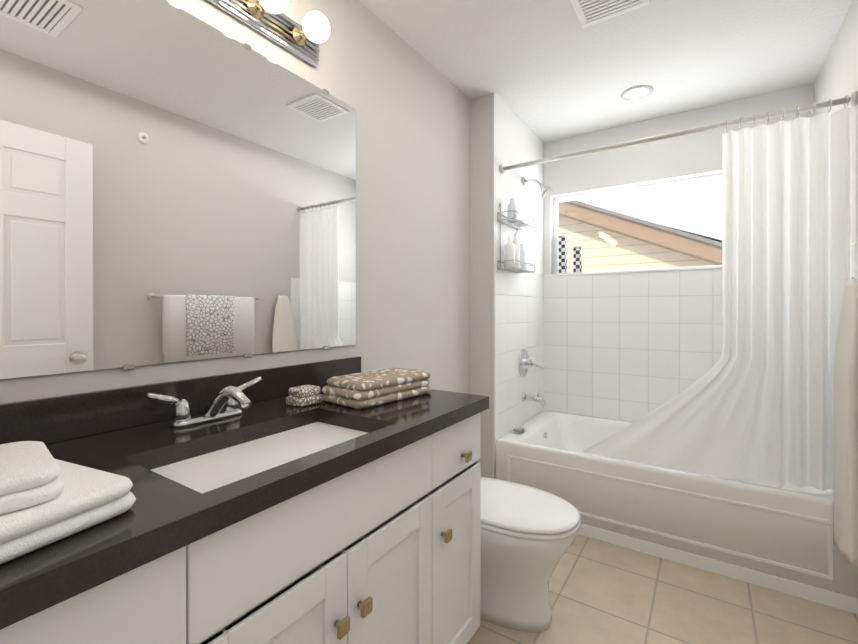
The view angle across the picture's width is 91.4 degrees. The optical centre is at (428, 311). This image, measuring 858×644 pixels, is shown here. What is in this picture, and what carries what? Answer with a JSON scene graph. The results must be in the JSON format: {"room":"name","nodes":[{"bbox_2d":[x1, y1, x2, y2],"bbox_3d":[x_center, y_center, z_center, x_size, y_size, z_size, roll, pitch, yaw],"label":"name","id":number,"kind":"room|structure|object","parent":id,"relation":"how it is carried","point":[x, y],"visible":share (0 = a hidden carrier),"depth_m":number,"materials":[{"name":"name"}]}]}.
{"room":"bathroom","nodes":[
{"label":"bathroom","id":0,"kind":"room"},
{"bbox_2d":[0,0,469,403],"bbox_3d":[-0.201,-0.055,1.986,0.150,2.440,3.490,0,0,34],"label":"wall","id":1,"kind":"structure","parent":0,"point":[407,102],"depth_m":1.89,"materials":[{"name":"grey paint"}]},
{"bbox_2d":[0,0,355,379],"bbox_3d":[-0.649,-0.340,1.160,0.009,0.967,1.280,0,0,34],"label":"mirror","id":2,"kind":"object","parent":1,"relation":"attached to","point":[177,184],"visible":1,"depth_m":1.08,"materials":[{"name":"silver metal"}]},
{"bbox_2d":[0,356,360,443],"bbox_3d":[-0.645,0.234,1.158,0.020,0.097,1.314,0,0,34],"label":"backsplash","id":3,"kind":"structure","parent":1,"relation":"attached to","point":[48,420],"depth_m":0.98,"materials":[{"name":"black stone"}]},
{"bbox_2d":[207,0,329,66],"bbox_3d":[-0.629,-0.937,1.058,0.157,0.110,1.015,0,0,34],"label":"vanity light bar","id":4,"kind":"object","parent":1,"relation":"attached to","point":[268,20],"visible":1,"depth_m":1.37,"materials":[{"name":"silver metal"}]},
{"bbox_2d":[470,93,543,478],"bbox_3d":[0.561,-0.057,2.859,0.156,2.440,0.892,0,0,34],"label":"wall","id":5,"kind":"structure","parent":0,"point":[501,132],"depth_m":2.51,"materials":[{"name":"grey paint"}]},
{"bbox_2d":[497,198,534,272],"bbox_3d":[0.541,-0.464,2.584,0.111,0.431,0.345,0,0,34],"label":"caddy","id":6,"kind":"object","parent":5,"relation":"attached to","point":[515,260],"visible":1,"depth_m":2.52,"materials":[{"name":"silver metal"}]},
{"bbox_2d":[494,264,543,458],"bbox_3d":[0.627,0.293,2.814,0.004,1.140,0.888,0,0,34],"label":"wall tile","id":7,"kind":"structure","parent":5,"relation":"attached to","point":[518,313],"depth_m":2.71,"materials":[{"name":"white tile"}]},
{"bbox_2d":[518,349,544,376],"bbox_3d":[0.699,0.350,2.788,0.149,0.190,0.190,0,0,34],"label":"shower valve","id":8,"kind":"object","parent":7,"relation":"attached to","point":[525,362],"visible":1,"depth_m":2.79,"materials":[{"name":"silver metal"}]},
{"bbox_2d":[522,392,545,405],"bbox_3d":[0.702,0.580,2.787,0.156,0.083,0.060,0,0,34],"label":"tub spout","id":9,"kind":"object","parent":7,"relation":"attached to","point":[537,398],"visible":1,"depth_m":2.77,"materials":[{"name":"silver metal"}]},
{"bbox_2d":[522,177,552,197],"bbox_3d":[0.719,-0.828,2.772,0.197,0.157,0.090,0,0,34],"label":"shower head","id":10,"kind":"object","parent":5,"relation":"attached to","point":[546,191],"visible":1,"depth_m":2.75},
{"bbox_2d":[359,0,852,142],"bbox_3d":[0.566,-1.323,1.474,1.989,0.100,3.490,0,0,34],"label":"ceiling","id":11,"kind":"structure","parent":0,"point":[545,71],"depth_m":2.05,"materials":[{"name":"white paint"}]},
{"bbox_2d":[570,0,649,27],"bbox_3d":[0.725,-1.269,1.687,0.270,0.010,0.270,0,0,34],"label":"ceiling vent","id":12,"kind":"object","parent":11,"relation":"in","point":[590,12],"visible":1,"depth_m":1.75,"materials":[{"name":"white plastic"}]},
{"bbox_2d":[621,85,652,100],"bbox_3d":[1.214,-1.271,2.443,0.170,0.009,0.170,0,0,34],"label":"recessed light","id":13,"kind":"object","parent":11,"relation":"in","point":[638,92],"visible":1,"depth_m":2.43,"materials":[{"name":"white"}]},
{"bbox_2d":[467,534,857,643],"bbox_3d":[0.566,1.217,1.481,1.989,0.100,3.490,0,0,34],"label":"floor","id":14,"kind":"structure","parent":0,"point":[601,592],"depth_m":1.63,"materials":[{"name":"tile"}]},
{"bbox_2d":[0,404,488,643],"bbox_3d":[-0.408,0.746,1.002,0.590,0.845,1.294,0,0,34],"label":"bathroom vanity","id":15,"kind":"object","parent":14,"relation":"on","point":[260,511],"depth_m":0.82,"materials":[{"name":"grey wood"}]},
{"bbox_2d":[0,388,488,615],"bbox_3d":[-0.409,0.303,1.001,0.588,0.040,1.314,0,0,34],"label":"countertop","id":16,"kind":"structure","parent":15,"relation":"on","point":[164,509],"depth_m":0.74,"materials":[{"name":"black stone"}]},
{"bbox_2d":[0,441,135,564],"bbox_3d":[-0.598,0.241,0.516,0.277,0.085,0.310,0,0,24],"label":"towels","id":17,"kind":"object","parent":16,"relation":"on","point":[46,498],"visible":1,"depth_m":0.53,"materials":[{"name":"white fabric"}]},
{"bbox_2d":[140,376,263,435],"bbox_3d":[-0.515,0.235,1.053,0.202,0.102,0.297,0,0,34],"label":"faucet","id":18,"kind":"object","parent":16,"relation":"on","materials":[{"name":"silver metal"}]},
{"bbox_2d":[148,416,371,491],"bbox_3d":[-0.339,0.381,0.936,0.342,0.140,0.542,0,0,34],"label":"sink","id":19,"kind":"object","parent":16,"relation":"in","point":[202,468],"depth_m":0.96,"materials":[{"name":"white ceramic"}]},
{"bbox_2d":[286,385,321,406],"bbox_3d":[-0.379,0.256,1.274,0.070,0.051,0.085,0,0,34],"label":"washcloths","id":20,"kind":"object","parent":16,"relation":"on","point":[303,395],"visible":1,"depth_m":1.25,"materials":[{"name":"grey fabric"}]},
{"bbox_2d":[322,368,431,408],"bbox_3d":[-0.164,0.244,1.373,0.200,0.074,0.341,0,0,40],"label":"patterned towel","id":21,"kind":"object","parent":16,"relation":"on","point":[364,390],"visible":1,"depth_m":1.28,"materials":[{"name":"beige fabric"}]},
{"bbox_2d":[480,477,580,631],"bbox_3d":[0.206,0.790,1.718,0.795,0.752,0.420,0,0,34],"label":"toilet","id":22,"kind":"object","parent":14,"relation":"on","point":[528,534],"visible":0.4,"depth_m":1.53,"materials":[{"name":"white ceramic"}]},
{"bbox_2d":[496,410,857,613],"bbox_3d":[1.263,0.957,2.393,1.521,0.414,0.884,0,0,34],"label":"bathtub","id":23,"kind":"object","parent":14,"relation":"on","point":[750,530],"visible":0.81,"depth_m":1.93,"materials":[{"name":"white ceramic"}]},
{"bbox_2d":[511,426,526,433],"bbox_3d":[0.557,0.734,2.595,0.076,0.029,0.100,0,0,34],"label":"soap dish","id":24,"kind":"object","parent":23,"relation":"on","point":[518,430],"visible":1,"depth_m":2.57,"materials":[{"name":"white"}]},
{"bbox_2d":[544,83,813,274],"bbox_3d":[1.488,-0.057,2.870,1.689,2.440,0.150,0,0,34],"label":"wall","id":25,"kind":"structure","parent":0,"point":[687,156],"depth_m":2.78,"materials":[{"name":"white paint"}]},
{"bbox_2d":[544,266,721,421],"bbox_3d":[1.510,0.293,2.764,1.533,1.140,0.004,0,0,34],"label":"wall tile","id":26,"kind":"structure","parent":25,"relation":"attached to","point":[633,347],"depth_m":2.86,"materials":[{"name":"white tile"}]},
{"bbox_2d":[550,266,721,275],"bbox_3d":[1.447,-0.269,2.835,1.241,0.014,0.072,0,0,34],"label":"window sill","id":27,"kind":"structure","parent":25,"relation":"attached to","point":[676,269],"depth_m":2.81,"materials":[{"name":"white"}]},
{"bbox_2d":[558,234,567,273],"bbox_3d":[1.003,-0.424,3.136,0.058,0.292,0.058,0,0,34],"label":"holder","id":28,"kind":"object","parent":27,"relation":"on","point":[563,254],"visible":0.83,"depth_m":3.11,"materials":[{"name":"ceramic"}]},
{"bbox_2d":[573,246,582,272],"bbox_3d":[1.094,-0.376,3.076,0.060,0.197,0.060,0,0,34],"label":"holder","id":29,"kind":"object","parent":27,"relation":"on","point":[577,259],"visible":0.83,"depth_m":3.06,"materials":[{"name":"ceramic"}]},
{"bbox_2d":[553,173,721,273],"bbox_3d":[1.482,-0.565,2.887,1.241,0.605,0.055,0,0,34],"label":"window","id":30,"kind":"structure","parent":25,"relation":"in","point":[659,185],"depth_m":2.92,"materials":[{"name":"white plastic"}]},
{"bbox_2d":[814,0,857,244],"bbox_3d":[1.332,-0.052,0.970,0.150,2.440,3.490,0,0,34],"label":"wall","id":31,"kind":"structure","parent":0,"point":[837,77],"depth_m":1.77,"materials":[{"name":"grey paint"}]},
{"bbox_2d":[499,91,857,490],"bbox_3d":[1.063,-0.042,2.088,1.535,1.682,0.108,0,0,34],"label":"shower curtain","id":32,"kind":"object","parent":31,"relation":"attached to","point":[756,401],"visible":0.98,"depth_m":1.83,"materials":[{"name":"white fabric"}]},
{"bbox_2d":[833,277,857,565],"bbox_3d":[1.559,0.379,1.534,0.098,1.012,0.220,0,0,34],"label":"towel","id":33,"kind":"object","parent":31,"relation":"attached to","point":[845,453],"visible":1,"depth_m":1.50,"materials":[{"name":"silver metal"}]},
{"bbox_2d":[850,242,857,278],"bbox_3d":[1.901,0.295,1.970,0.004,1.140,0.888,0,0,34],"label":"wall tile","id":34,"kind":"structure","parent":31,"relation":"attached to","point":[854,260],"depth_m":1.68,"materials":[{"name":"white tile"}]},
{"label":"outside","id":35,"kind":"structure","parent":0,"visible":0},
{"bbox_2d":[559,200,721,271],"bbox_3d":[3.326,-0.850,5.362,16.000,7.285,0.400,0,0,34],"label":"house","id":36,"kind":"structure","parent":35,"point":[631,225],"depth_m":5.83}
]}

